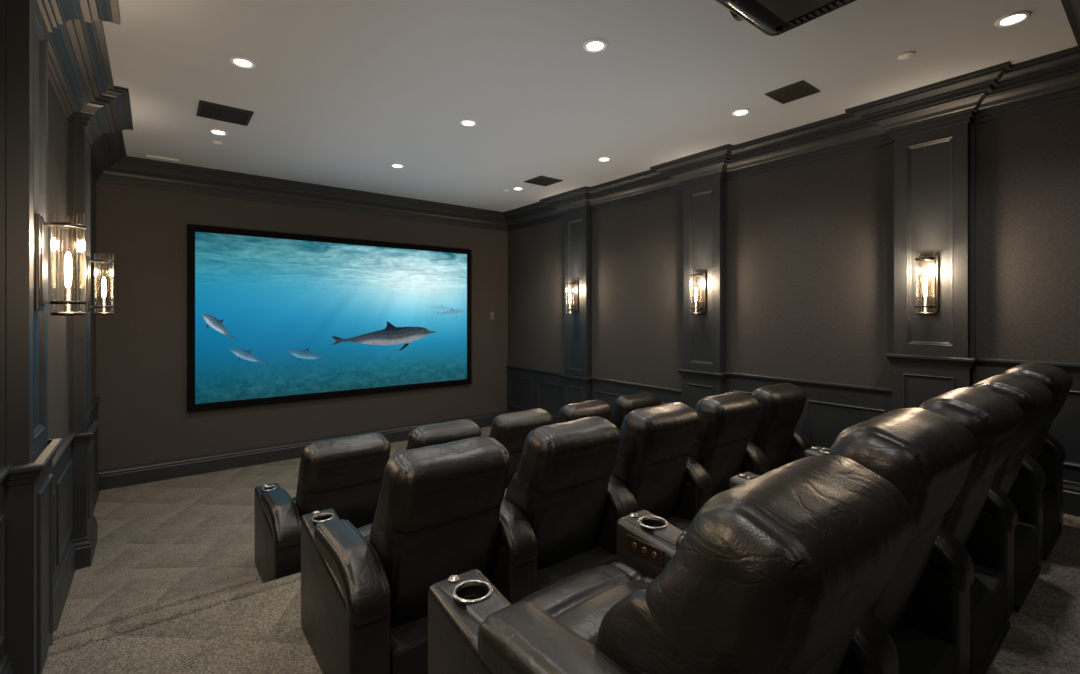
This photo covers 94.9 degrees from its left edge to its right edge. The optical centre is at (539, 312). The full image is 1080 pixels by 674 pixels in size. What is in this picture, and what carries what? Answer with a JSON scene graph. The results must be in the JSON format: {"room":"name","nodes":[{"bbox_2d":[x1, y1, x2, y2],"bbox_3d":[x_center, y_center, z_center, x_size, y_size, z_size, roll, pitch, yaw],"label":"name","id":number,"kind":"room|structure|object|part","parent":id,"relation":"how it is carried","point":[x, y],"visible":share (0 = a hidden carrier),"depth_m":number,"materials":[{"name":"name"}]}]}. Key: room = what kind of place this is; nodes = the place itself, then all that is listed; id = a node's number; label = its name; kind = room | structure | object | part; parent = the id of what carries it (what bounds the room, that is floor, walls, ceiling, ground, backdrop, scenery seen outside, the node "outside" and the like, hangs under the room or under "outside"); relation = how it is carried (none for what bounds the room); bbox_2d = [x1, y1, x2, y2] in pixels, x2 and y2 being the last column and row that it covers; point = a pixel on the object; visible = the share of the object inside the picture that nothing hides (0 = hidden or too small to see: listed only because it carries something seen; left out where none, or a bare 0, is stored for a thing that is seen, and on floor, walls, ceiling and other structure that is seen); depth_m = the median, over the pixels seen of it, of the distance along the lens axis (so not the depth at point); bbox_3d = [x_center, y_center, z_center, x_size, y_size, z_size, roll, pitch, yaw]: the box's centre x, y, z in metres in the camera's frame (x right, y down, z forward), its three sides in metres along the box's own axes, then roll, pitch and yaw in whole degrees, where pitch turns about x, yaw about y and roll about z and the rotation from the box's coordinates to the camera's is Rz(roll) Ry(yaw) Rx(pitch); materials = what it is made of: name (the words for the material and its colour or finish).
{"room":"home theater","nodes":[
{"label":"home theater","id":0,"kind":"room"},
{"bbox_2d":[48,77,95,440],"bbox_3d":[-1.894,0.107,1.569,0.150,3.465,8.200,0,0,-38],"label":"wall","id":1,"kind":"structure","parent":0,"point":[58,123],"depth_m":2.98,"materials":[{"name":"fabric"}]},
{"bbox_2d":[0,0,12,664],"bbox_3d":[-1.584,0.092,1.318,0.032,2.795,1.435,0,0,-38],"label":"trim","id":2,"kind":"structure","parent":1,"relation":"attached to","point":[5,468],"depth_m":1.86,"materials":[{"name":"grey paint"}]},
{"bbox_2d":[4,0,62,673],"bbox_3d":[-2.118,0.117,2.078,0.121,3.245,0.508,0,0,-38],"label":"pilaster","id":3,"kind":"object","parent":1,"relation":"attached to","point":[29,482],"depth_m":1.91,"materials":[{"name":"grey paint"}]},
{"bbox_2d":[0,470,99,673],"bbox_3d":[-1.791,1.380,1.649,0.111,0.720,8.200,0,0,-38],"label":"baseboard","id":4,"kind":"structure","parent":1,"relation":"attached to","point":[80,553],"depth_m":3.23,"materials":[{"name":"grey paint"}]},
{"bbox_2d":[34,212,85,315],"bbox_3d":[-2.054,-0.211,2.127,0.159,0.447,0.114,0,0,-38],"label":"wall sconce","id":5,"kind":"object","parent":1,"relation":"attached to","point":[40,225],"visible":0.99,"depth_m":2.09,"materials":[{"name":"brown metal"}]},
{"bbox_3d":[-2.037,-0.216,2.141,0.107,0.437,0.107,0,0,-38],"label":"lamp shade","id":6,"kind":"part","parent":5,"relation":"part of","materials":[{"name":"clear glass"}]},
{"bbox_2d":[50,287,84,315],"bbox_3d":[-2.037,-0.049,2.141,0.112,0.122,0.112,0,0,-38],"label":"socket","id":7,"kind":"object","parent":5,"relation":"attached to","point":[67,302],"depth_m":2.13,"materials":[{"name":"silver metal"}]},
{"bbox_3d":[-2.037,-0.188,2.141,0.024,0.155,0.024,0,0,-38],"label":"bulb","id":8,"kind":"part","parent":5,"relation":"part of","materials":[{"name":"white glass"}]},
{"bbox_2d":[53,123,75,588],"bbox_3d":[-2.732,0.217,2.798,0.032,3.045,1.470,0,0,-38],"label":"trim","id":9,"kind":"structure","parent":1,"relation":"attached to","point":[62,461],"depth_m":3.13,"materials":[{"name":"grey paint"}]},
{"bbox_2d":[72,124,98,539],"bbox_3d":[-3.276,0.117,3.572,0.121,3.245,0.508,0,0,-38],"label":"trim","id":10,"kind":"structure","parent":1,"relation":"attached to","point":[84,428],"depth_m":3.40,"materials":[{"name":"grey paint"}]},
{"bbox_2d":[91,397,99,477],"bbox_3d":[-3.887,0.217,4.287,0.032,3.045,1.460,0,0,-38],"label":"trim","id":11,"kind":"structure","parent":1,"relation":"attached to","point":[94,417],"depth_m":4.71,"materials":[{"name":"grey paint"}]},
{"bbox_2d":[86,254,113,314],"bbox_3d":[-3.213,-0.211,3.621,0.159,0.447,0.114,0,0,-38],"label":"wall sconce","id":12,"kind":"object","parent":1,"relation":"attached to","point":[88,260],"visible":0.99,"depth_m":3.60,"materials":[{"name":"brown metal"}]},
{"bbox_2d":[94,298,113,314],"bbox_3d":[-3.195,-0.049,3.634,0.112,0.122,0.112,0,0,-38],"label":"socket","id":13,"kind":"object","parent":12,"relation":"attached to","point":[103,306],"depth_m":3.62,"materials":[{"name":"silver metal"}]},
{"bbox_3d":[-3.195,-0.216,3.634,0.107,0.437,0.107,0,0,-38],"label":"lamp shade","id":14,"kind":"part","parent":12,"relation":"part of","materials":[{"name":"clear glass"}]},
{"bbox_3d":[-3.195,-0.188,3.634,0.024,0.155,0.024,0,0,-38],"label":"bulb","id":15,"kind":"part","parent":12,"relation":"part of","materials":[{"name":"white glass"}]},
{"bbox_2d":[96,182,507,469],"bbox_3d":[-2.473,0.107,6.403,5.160,3.465,0.150,0,0,-38],"label":"wall","id":16,"kind":"structure","parent":0,"point":[141,347],"depth_m":5.33,"materials":[{"name":"paint"}]},
{"bbox_2d":[98,411,506,490],"bbox_3d":[-2.421,1.640,6.335,4.836,0.200,0.022,0,0,-38],"label":"baseboard","id":17,"kind":"structure","parent":16,"relation":"attached to","point":[130,475],"depth_m":5.50,"materials":[{"name":"grey paint"}]},
{"bbox_2d":[187,224,471,411],"bbox_3d":[-2.394,0.052,6.338,3.450,1.989,0.050,0,0,-38],"label":"projection screen","id":18,"kind":"object","parent":16,"relation":"attached to","point":[273,317],"visible":1,"depth_m":6.07,"materials":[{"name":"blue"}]},
{"bbox_2d":[42,426,1079,673],"bbox_3d":[0.086,1.521,3.104,4.860,0.638,8.200,0,0,-38],"label":"floor","id":19,"kind":"structure","parent":0,"point":[173,583],"depth_m":2.64,"materials":[{"name":"carpet"}]},
{"bbox_2d":[255,433,390,582],"bbox_3d":[-1.471,1.267,3.348,0.690,0.946,0.840,0,0,-38],"label":"recliner","id":20,"kind":"object","parent":19,"relation":"on","point":[343,475],"visible":0.7,"depth_m":3.06,"materials":[{"name":"black leather"}]},
{"bbox_3d":[-1.700,1.475,3.206,0.154,0.530,0.770,0,0,-38],"label":"armrest","id":21,"kind":"part","parent":20,"relation":"part of","materials":[{"name":"black leather"}]},
{"bbox_3d":[-1.311,1.301,3.264,0.538,0.533,0.368,0,0,-38],"label":"backrest","id":22,"kind":"part","parent":20,"relation":"part of","materials":[{"name":"black leather"}]},
{"bbox_2d":[301,436,509,673],"bbox_3d":[-0.619,1.017,2.249,0.690,0.946,0.840,0,0,-38],"label":"recliner","id":23,"kind":"object","parent":19,"relation":"on","point":[364,589],"visible":0.93,"depth_m":1.96,"materials":[{"name":"black leather"}]},
{"bbox_3d":[-0.848,1.225,2.108,0.154,0.530,0.770,0,0,-38],"label":"armrest","id":24,"kind":"part","parent":23,"relation":"part of","materials":[{"name":"black leather"}]},
{"bbox_3d":[-0.630,1.149,2.386,0.527,0.206,0.579,0,0,-38],"label":"seat","id":25,"kind":"part","parent":23,"relation":"part of","materials":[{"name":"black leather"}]},
{"bbox_3d":[-0.459,1.051,2.166,0.538,0.533,0.368,0,0,-38],"label":"backrest","id":26,"kind":"part","parent":23,"relation":"part of","materials":[{"name":"black leather"}]},
{"bbox_2d":[406,419,480,449],"bbox_3d":[-0.927,1.267,3.769,0.700,0.946,0.848,0,0,-38],"label":"recliner","id":27,"kind":"object","parent":19,"relation":"on","point":[440,433],"visible":0.18,"depth_m":3.48,"materials":[{"name":"black leather"}]},
{"bbox_2d":[489,408,552,487],"bbox_3d":[-0.382,1.267,4.192,0.700,0.946,0.848,0,0,-38],"label":"recliner","id":28,"kind":"object","parent":19,"relation":"on","point":[511,430],"visible":0.17,"depth_m":3.88,"materials":[{"name":"black leather"}]},
{"bbox_3d":[-0.220,1.301,4.110,0.538,0.533,0.368,0,0,-38],"label":"backrest","id":29,"kind":"part","parent":28,"relation":"part of","materials":[{"name":"black leather"}]},
{"bbox_2d":[488,416,620,603],"bbox_3d":[-0.075,1.017,2.671,0.700,0.946,0.848,0,0,-38],"label":"recliner","id":30,"kind":"object","parent":19,"relation":"on","point":[552,507],"visible":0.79,"depth_m":2.38,"materials":[{"name":"black leather"}]},
{"bbox_3d":[-0.302,1.225,2.531,0.154,0.530,0.770,0,0,-38],"label":"armrest","id":31,"kind":"part","parent":30,"relation":"part of","materials":[{"name":"black leather"}]},
{"bbox_3d":[0.086,1.051,2.589,0.538,0.533,0.368,0,0,-38],"label":"backrest","id":32,"kind":"part","parent":30,"relation":"part of","materials":[{"name":"black leather"}]},
{"bbox_2d":[556,400,611,422],"bbox_3d":[0.163,1.267,4.615,0.700,0.946,0.848,0,0,-38],"label":"recliner","id":33,"kind":"object","parent":19,"relation":"on","point":[569,412],"visible":0.18,"depth_m":4.32,"materials":[{"name":"black leather"}]},
{"bbox_2d":[610,392,660,431],"bbox_3d":[0.769,1.267,5.085,0.852,0.946,0.842,0,0,-38],"label":"recliner","id":34,"kind":"object","parent":19,"relation":"on","point":[623,405],"visible":0.15,"depth_m":4.71,"materials":[{"name":"black leather"}]},
{"bbox_2d":[595,402,699,555],"bbox_3d":[0.470,1.017,3.094,0.700,0.946,0.848,0,0,-38],"label":"recliner","id":35,"kind":"object","parent":19,"relation":"on","point":[656,444],"visible":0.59,"depth_m":2.79,"materials":[{"name":"black leather"}]},
{"bbox_3d":[0.243,1.225,2.954,0.154,0.530,0.770,0,0,-38],"label":"armrest","id":36,"kind":"part","parent":35,"relation":"part of","materials":[{"name":"black leather"}]},
{"bbox_3d":[0.631,1.051,3.012,0.538,0.533,0.368,0,0,-38],"label":"backrest","id":37,"kind":"part","parent":35,"relation":"part of","materials":[{"name":"black leather"}]},
{"bbox_2d":[428,455,915,673],"bbox_3d":[0.245,0.762,1.135,0.690,0.916,0.880,0,0,-38],"label":"recliner","id":38,"kind":"object","parent":19,"relation":"on","point":[778,571],"visible":1,"depth_m":0.86,"materials":[{"name":"black leather"}]},
{"bbox_3d":[0.004,0.955,1.009,0.154,0.530,0.770,0,0,-38],"label":"armrest","id":39,"kind":"part","parent":38,"relation":"part of","materials":[{"name":"black leather"}]},
{"bbox_3d":[0.222,0.879,1.288,0.527,0.206,0.579,0,0,-38],"label":"seat","id":40,"kind":"part","parent":38,"relation":"part of","materials":[{"name":"black leather"}]},
{"bbox_3d":[0.396,0.791,1.063,0.538,0.520,0.403,0,0,-38],"label":"backrest","id":41,"kind":"part","parent":38,"relation":"part of","materials":[{"name":"black leather"}]},
{"bbox_2d":[674,391,759,520],"bbox_3d":[1.015,1.017,3.516,0.700,0.946,0.848,0,0,-38],"label":"recliner","id":42,"kind":"object","parent":19,"relation":"on","point":[728,420],"visible":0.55,"depth_m":3.19,"materials":[{"name":"black leather"}]},
{"bbox_3d":[0.788,1.225,3.376,0.154,0.530,0.770,0,0,-38],"label":"armrest","id":43,"kind":"part","parent":42,"relation":"part of","materials":[{"name":"black leather"}]},
{"bbox_3d":[1.177,1.051,3.435,0.538,0.533,0.368,0,0,-38],"label":"backrest","id":44,"kind":"part","parent":42,"relation":"part of","materials":[{"name":"black leather"}]},
{"bbox_2d":[740,383,811,475],"bbox_3d":[1.621,1.017,3.987,0.852,0.946,0.842,0,0,-38],"label":"recliner","id":45,"kind":"object","parent":19,"relation":"on","point":[775,441],"visible":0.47,"depth_m":3.63,"materials":[{"name":"black leather"}]},
{"bbox_3d":[1.333,1.225,3.799,0.154,0.530,0.770,0,0,-38],"label":"armrest","id":46,"kind":"part","parent":45,"relation":"part of","materials":[{"name":"black leather"}]},
{"bbox_3d":[1.722,1.051,3.858,0.538,0.533,0.368,0,0,-38],"label":"backrest","id":47,"kind":"part","parent":45,"relation":"part of","materials":[{"name":"black leather"}]},
{"bbox_3d":[1.878,1.225,4.222,0.154,0.530,0.770,0,0,-38],"label":"armrest","id":48,"kind":"part","parent":45,"relation":"part of","materials":[{"name":"black leather"}]},
{"bbox_2d":[617,408,977,673],"bbox_3d":[0.777,0.754,1.572,0.700,0.932,0.848,0,0,-38],"label":"recliner","id":49,"kind":"object","parent":19,"relation":"on","point":[927,455],"visible":0.35,"depth_m":1.30,"materials":[{"name":"black leather"}]},
{"bbox_3d":[0.335,0.756,1.582,0.005,0.051,0.150,0,0,-38],"label":"control panel","id":50,"kind":"part","parent":49,"relation":"part of","materials":[{"name":"gold metal"}]},
{"bbox_3d":[0.549,0.959,1.432,0.154,0.522,0.770,0,0,-38],"label":"armrest","id":51,"kind":"part","parent":49,"relation":"part of","materials":[{"name":"black leather"}]},
{"bbox_3d":[0.938,0.787,1.491,0.538,0.525,0.368,0,0,-38],"label":"backrest","id":52,"kind":"part","parent":49,"relation":"part of","materials":[{"name":"black leather"}]},
{"bbox_2d":[729,387,1023,673],"bbox_3d":[1.322,0.754,1.995,0.700,0.932,0.848,0,0,-38],"label":"recliner","id":53,"kind":"object","parent":19,"relation":"on","point":[959,602],"visible":0.32,"depth_m":1.63,"materials":[{"name":"black leather"}]},
{"bbox_3d":[1.095,0.959,1.855,0.154,0.522,0.770,0,0,-38],"label":"armrest","id":54,"kind":"part","parent":53,"relation":"part of","materials":[{"name":"black leather"}]},
{"bbox_3d":[1.483,0.787,1.914,0.538,0.525,0.368,0,0,-38],"label":"backrest","id":55,"kind":"part","parent":53,"relation":"part of","materials":[{"name":"black leather"}]},
{"bbox_2d":[804,374,1052,619],"bbox_3d":[1.867,0.754,2.418,0.700,0.932,0.848,0,0,-38],"label":"recliner","id":56,"kind":"object","parent":19,"relation":"on","point":[997,541],"visible":0.27,"depth_m":2.04,"materials":[{"name":"black leather"}]},
{"bbox_3d":[1.640,0.959,2.278,0.154,0.522,0.770,0,0,-38],"label":"armrest","id":57,"kind":"part","parent":56,"relation":"part of","materials":[{"name":"black leather"}]},
{"bbox_3d":[2.029,0.787,2.337,0.538,0.525,0.368,0,0,-38],"label":"backrest","id":58,"kind":"part","parent":56,"relation":"part of","materials":[{"name":"black leather"}]},
{"bbox_2d":[1003,362,1072,564],"bbox_3d":[2.473,0.747,2.889,0.852,0.946,0.842,0,0,-38],"label":"recliner","id":59,"kind":"object","parent":19,"relation":"on","point":[1036,493],"visible":0.27,"depth_m":2.51,"materials":[{"name":"black leather"}]},
{"bbox_3d":[2.185,0.955,2.701,0.154,0.530,0.770,0,0,-38],"label":"armrest","id":60,"kind":"part","parent":59,"relation":"part of","materials":[{"name":"black leather"}]},
{"bbox_3d":[2.574,0.781,2.759,0.538,0.533,0.368,0,0,-38],"label":"backrest","id":61,"kind":"part","parent":59,"relation":"part of","materials":[{"name":"black leather"}]},
{"bbox_3d":[2.730,0.955,3.124,0.154,0.530,0.770,0,0,-38],"label":"armrest","id":62,"kind":"part","parent":59,"relation":"part of","materials":[{"name":"black leather"}]},
{"bbox_2d":[102,0,1077,211],"bbox_3d":[0.086,-1.575,3.104,5.160,0.100,8.500,0,0,-38],"label":"ceiling","id":63,"kind":"structure","parent":0,"point":[339,93],"depth_m":3.23,"materials":[{"name":"grey paint"}]},
{"bbox_2d":[146,155,178,160],"bbox_3d":[-3.704,-1.520,4.872,0.260,0.009,0.060,0,0,-38],"label":"ceiling vent","id":64,"kind":"object","parent":63,"relation":"in","point":[146,155],"visible":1,"depth_m":4.86,"materials":[{"name":"white plastic"}]},
{"bbox_2d":[208,129,227,135],"bbox_3d":[-2.708,-1.520,4.177,0.140,0.010,0.140,0,0,-38],"label":"recessed light","id":65,"kind":"object","parent":63,"relation":"in","point":[213,131],"visible":1,"depth_m":4.17,"materials":[{"name":"white plastic"}]},
{"bbox_2d":[196,100,253,125],"bbox_3d":[-2.408,-1.520,3.789,0.340,0.010,0.340,0,0,-38],"label":"air vent","id":66,"kind":"object","parent":63,"relation":"attached to","point":[205,109],"visible":1,"depth_m":3.77,"materials":[{"name":"black metal"}]},
{"bbox_2d":[200,103,249,123],"bbox_3d":[-2.408,-1.522,3.789,0.310,0.007,0.310,0,0,-38],"label":"grille","id":67,"kind":"object","parent":66,"relation":"attached to","point":[214,111],"depth_m":3.78,"materials":[{"name":"black metal"}]},
{"bbox_2d":[229,56,255,68],"bbox_3d":[-1.807,-1.520,3.015,0.140,0.010,0.140,0,0,-38],"label":"recessed light","id":68,"kind":"object","parent":63,"relation":"in","point":[242,62],"visible":1,"depth_m":3.01,"materials":[{"name":"white plastic"}]},
{"bbox_2d":[390,164,403,167],"bbox_3d":[-1.476,-1.520,5.133,0.140,0.010,0.140,0,0,-38],"label":"recessed light","id":69,"kind":"object","parent":63,"relation":"in","point":[391,165],"visible":1,"depth_m":5.12,"materials":[{"name":"white plastic"}]},
{"bbox_2d":[459,119,476,126],"bbox_3d":[-0.575,-1.520,3.971,0.140,0.010,0.140,0,0,-38],"label":"recessed light","id":70,"kind":"object","parent":63,"relation":"in","point":[465,122],"visible":1,"depth_m":3.96,"materials":[{"name":"white plastic"}]},
{"bbox_2d":[513,187,523,189],"bbox_3d":[-0.267,-1.520,6.071,0.140,0.010,0.140,0,0,-38],"label":"recessed light","id":71,"kind":"object","parent":63,"relation":"in","point":[514,188],"visible":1,"depth_m":6.05,"materials":[{"name":"white plastic"}]},
{"bbox_2d":[524,176,562,186],"bbox_3d":[0.039,-1.520,5.725,0.323,0.010,0.323,0,0,-38],"label":"ceiling speaker","id":72,"kind":"object","parent":63,"relation":"attached to","point":[545,181],"visible":1,"depth_m":5.73,"materials":[{"name":"black metal"}]},
{"bbox_2d":[528,177,557,185],"bbox_3d":[0.039,-1.522,5.725,0.294,0.007,0.294,0,0,-38],"label":"grille","id":73,"kind":"object","parent":72,"relation":"attached to","point":[542,181],"depth_m":5.73,"materials":[{"name":"black metal"}]},
{"bbox_2d":[583,39,607,52],"bbox_3d":[0.314,-1.520,2.825,0.140,0.010,0.140,0,0,-38],"label":"recessed light","id":74,"kind":"object","parent":63,"relation":"in","point":[592,45],"visible":1,"depth_m":2.82,"materials":[{"name":"white plastic"}]},
{"bbox_2d":[597,157,610,161],"bbox_3d":[0.634,-1.520,4.909,0.140,0.010,0.140,0,0,-38],"label":"recessed light","id":75,"kind":"object","parent":63,"relation":"in","point":[601,159],"visible":1,"depth_m":4.91,"materials":[{"name":"white plastic"}]},
{"bbox_2d":[731,108,750,115],"bbox_3d":[1.523,-1.520,3.763,0.140,0.010,0.140,0,0,-38],"label":"recessed light","id":76,"kind":"object","parent":63,"relation":"in","point":[743,111],"visible":1,"depth_m":3.75,"materials":[{"name":"white plastic"}]},
{"bbox_2d":[715,0,856,35],"bbox_3d":[1.012,-1.369,1.894,0.520,0.313,0.578,0,0,-38],"label":"projector","id":77,"kind":"object","parent":63,"relation":"hanging from","point":[771,17],"visible":1,"depth_m":2.01,"materials":[{"name":"black plastic"}]},
{"bbox_2d":[788,0,849,26],"bbox_3d":[1.152,-1.221,1.982,0.040,0.006,0.299,0,0,-38],"label":"vent grille","id":78,"kind":"object","parent":77,"relation":"attached to","point":[835,4],"depth_m":2.02,"materials":[{"name":"black"}]},
{"bbox_2d":[765,80,819,103],"bbox_3d":[1.745,-1.521,3.429,0.258,0.008,0.258,0,0,-38],"label":"ceiling speaker","id":79,"kind":"object","parent":63,"relation":"attached to","point":[800,89],"visible":1,"depth_m":3.42,"materials":[{"name":"black metal"}]},
{"bbox_2d":[897,51,914,59],"bbox_3d":[2.164,-1.518,2.932,0.084,0.015,0.084,0,0,-38],"label":"sprinkler cover","id":80,"kind":"object","parent":63,"relation":"attached to","point":[905,55],"visible":1,"depth_m":2.92,"materials":[{"name":"white plastic"}]},
{"bbox_2d":[994,10,1031,27],"bbox_3d":[2.449,-1.520,2.570,0.140,0.010,0.140,0,0,-38],"label":"recessed light","id":81,"kind":"object","parent":63,"relation":"in","point":[1011,19],"visible":1,"depth_m":2.56,"materials":[{"name":"white plastic"}]},
{"bbox_2d":[508,100,1079,389],"bbox_3d":[2.065,0.107,4.639,0.150,3.465,8.200,0,0,-38],"label":"wall","id":82,"kind":"structure","parent":0,"point":[810,244],"depth_m":4.16,"materials":[{"name":"fabric"}]},
{"bbox_2d":[506,365,564,423],"bbox_3d":[-0.072,0.217,7.246,0.032,3.045,1.460,0,0,-38],"label":"trim","id":83,"kind":"structure","parent":82,"relation":"attached to","point":[527,388],"depth_m":7.26,"materials":[{"name":"grey paint"}]},
{"bbox_2d":[37,0,1079,231],"bbox_3d":[-0.469,-1.405,3.819,4.860,0.240,6.390,0,0,-38],"label":"trim","id":84,"kind":"structure","parent":82,"relation":"attached to","point":[79,70],"depth_m":3.95,"materials":[{"name":"grey paint"}]},
{"bbox_2d":[566,281,578,313],"bbox_3d":[0.405,-0.211,6.427,0.159,0.447,0.114,0,0,-38],"label":"wall sconce","id":85,"kind":"object","parent":82,"relation":"attached to","point":[575,285],"visible":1,"depth_m":6.43,"materials":[{"name":"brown metal"}]},
{"bbox_2d":[560,212,590,405],"bbox_3d":[0.469,0.117,6.476,0.121,3.245,0.508,0,0,-38],"label":"trim","id":86,"kind":"structure","parent":82,"relation":"attached to","point":[576,380],"depth_m":6.43,"materials":[{"name":"grey paint"}]},
{"bbox_2d":[589,211,681,407],"bbox_3d":[1.083,0.217,5.757,0.032,3.045,1.470,0,0,-38],"label":"trim","id":87,"kind":"structure","parent":82,"relation":"attached to","point":[607,390],"depth_m":6.01,"materials":[{"name":"grey paint"}]},
{"bbox_2d":[690,269,705,313],"bbox_3d":[1.564,-0.211,4.934,0.159,0.447,0.114,0,0,-38],"label":"wall sconce","id":88,"kind":"object","parent":82,"relation":"attached to","point":[700,288],"visible":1,"depth_m":4.94,"materials":[{"name":"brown metal"}]},
{"bbox_3d":[1.546,-0.216,4.920,0.107,0.437,0.107,0,0,-38],"label":"lamp shade","id":89,"kind":"part","parent":88,"relation":"part of","materials":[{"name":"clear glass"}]},
{"bbox_2d":[690,302,701,313],"bbox_3d":[1.546,-0.049,4.920,0.112,0.122,0.112,0,0,-38],"label":"socket","id":90,"kind":"object","parent":88,"relation":"attached to","point":[697,308],"depth_m":4.92,"materials":[{"name":"silver metal"}]},
{"bbox_3d":[1.546,-0.188,4.920,0.024,0.155,0.024,0,0,-38],"label":"bulb","id":91,"kind":"part","parent":88,"relation":"part of","materials":[{"name":"white glass"}]},
{"bbox_2d":[677,181,726,408],"bbox_3d":[1.627,0.117,4.983,0.121,3.245,0.508,0,0,-38],"label":"trim","id":92,"kind":"structure","parent":82,"relation":"attached to","point":[702,375],"depth_m":4.97,"materials":[{"name":"grey paint"}]},
{"bbox_2d":[507,411,1079,516],"bbox_3d":[1.962,1.380,4.559,0.111,0.720,8.200,0,0,-38],"label":"baseboard","id":93,"kind":"structure","parent":82,"relation":"attached to","point":[1071,490],"depth_m":3.00,"materials":[{"name":"grey paint"}]},
{"bbox_2d":[722,142,893,448],"bbox_3d":[2.231,0.092,4.277,0.032,2.795,1.435,0,0,-38],"label":"trim","id":94,"kind":"structure","parent":82,"relation":"attached to","point":[830,408],"depth_m":4.13,"materials":[{"name":"grey paint"}]},
{"bbox_2d":[915,251,938,314],"bbox_3d":[2.701,-0.211,3.468,0.159,0.447,0.114,0,0,-38],"label":"wall sconce","id":95,"kind":"object","parent":82,"relation":"attached to","point":[929,264],"visible":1,"depth_m":3.47,"materials":[{"name":"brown metal"}]},
{"bbox_3d":[2.683,-0.216,3.454,0.107,0.437,0.107,0,0,-38],"label":"lamp shade","id":96,"kind":"part","parent":95,"relation":"part of","materials":[{"name":"clear glass"}]},
{"bbox_2d":[915,297,934,314],"bbox_3d":[2.683,-0.049,3.454,0.112,0.122,0.112,0,0,-38],"label":"socket","id":97,"kind":"object","parent":95,"relation":"attached to","point":[926,303],"depth_m":3.45,"materials":[{"name":"silver metal"}]},
{"bbox_3d":[2.683,-0.188,3.454,0.024,0.155,0.024,0,0,-38],"label":"bulb","id":98,"kind":"part","parent":95,"relation":"part of","materials":[{"name":"white glass"}]},
{"bbox_2d":[885,122,977,409],"bbox_3d":[2.764,-0.007,3.517,0.121,2.995,0.508,0,0,-38],"label":"pilaster","id":99,"kind":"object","parent":82,"relation":"attached to","point":[931,358],"depth_m":3.50,"materials":[{"name":"grey paint"}]},
{"bbox_2d":[970,123,1079,482],"bbox_3d":[3.717,-0.043,2.361,0.032,2.525,2.575,0,0,-38],"label":"trim","id":100,"kind":"structure","parent":82,"relation":"attached to","point":[1065,427],"depth_m":3.18,"materials":[{"name":"grey paint"}]}
]}

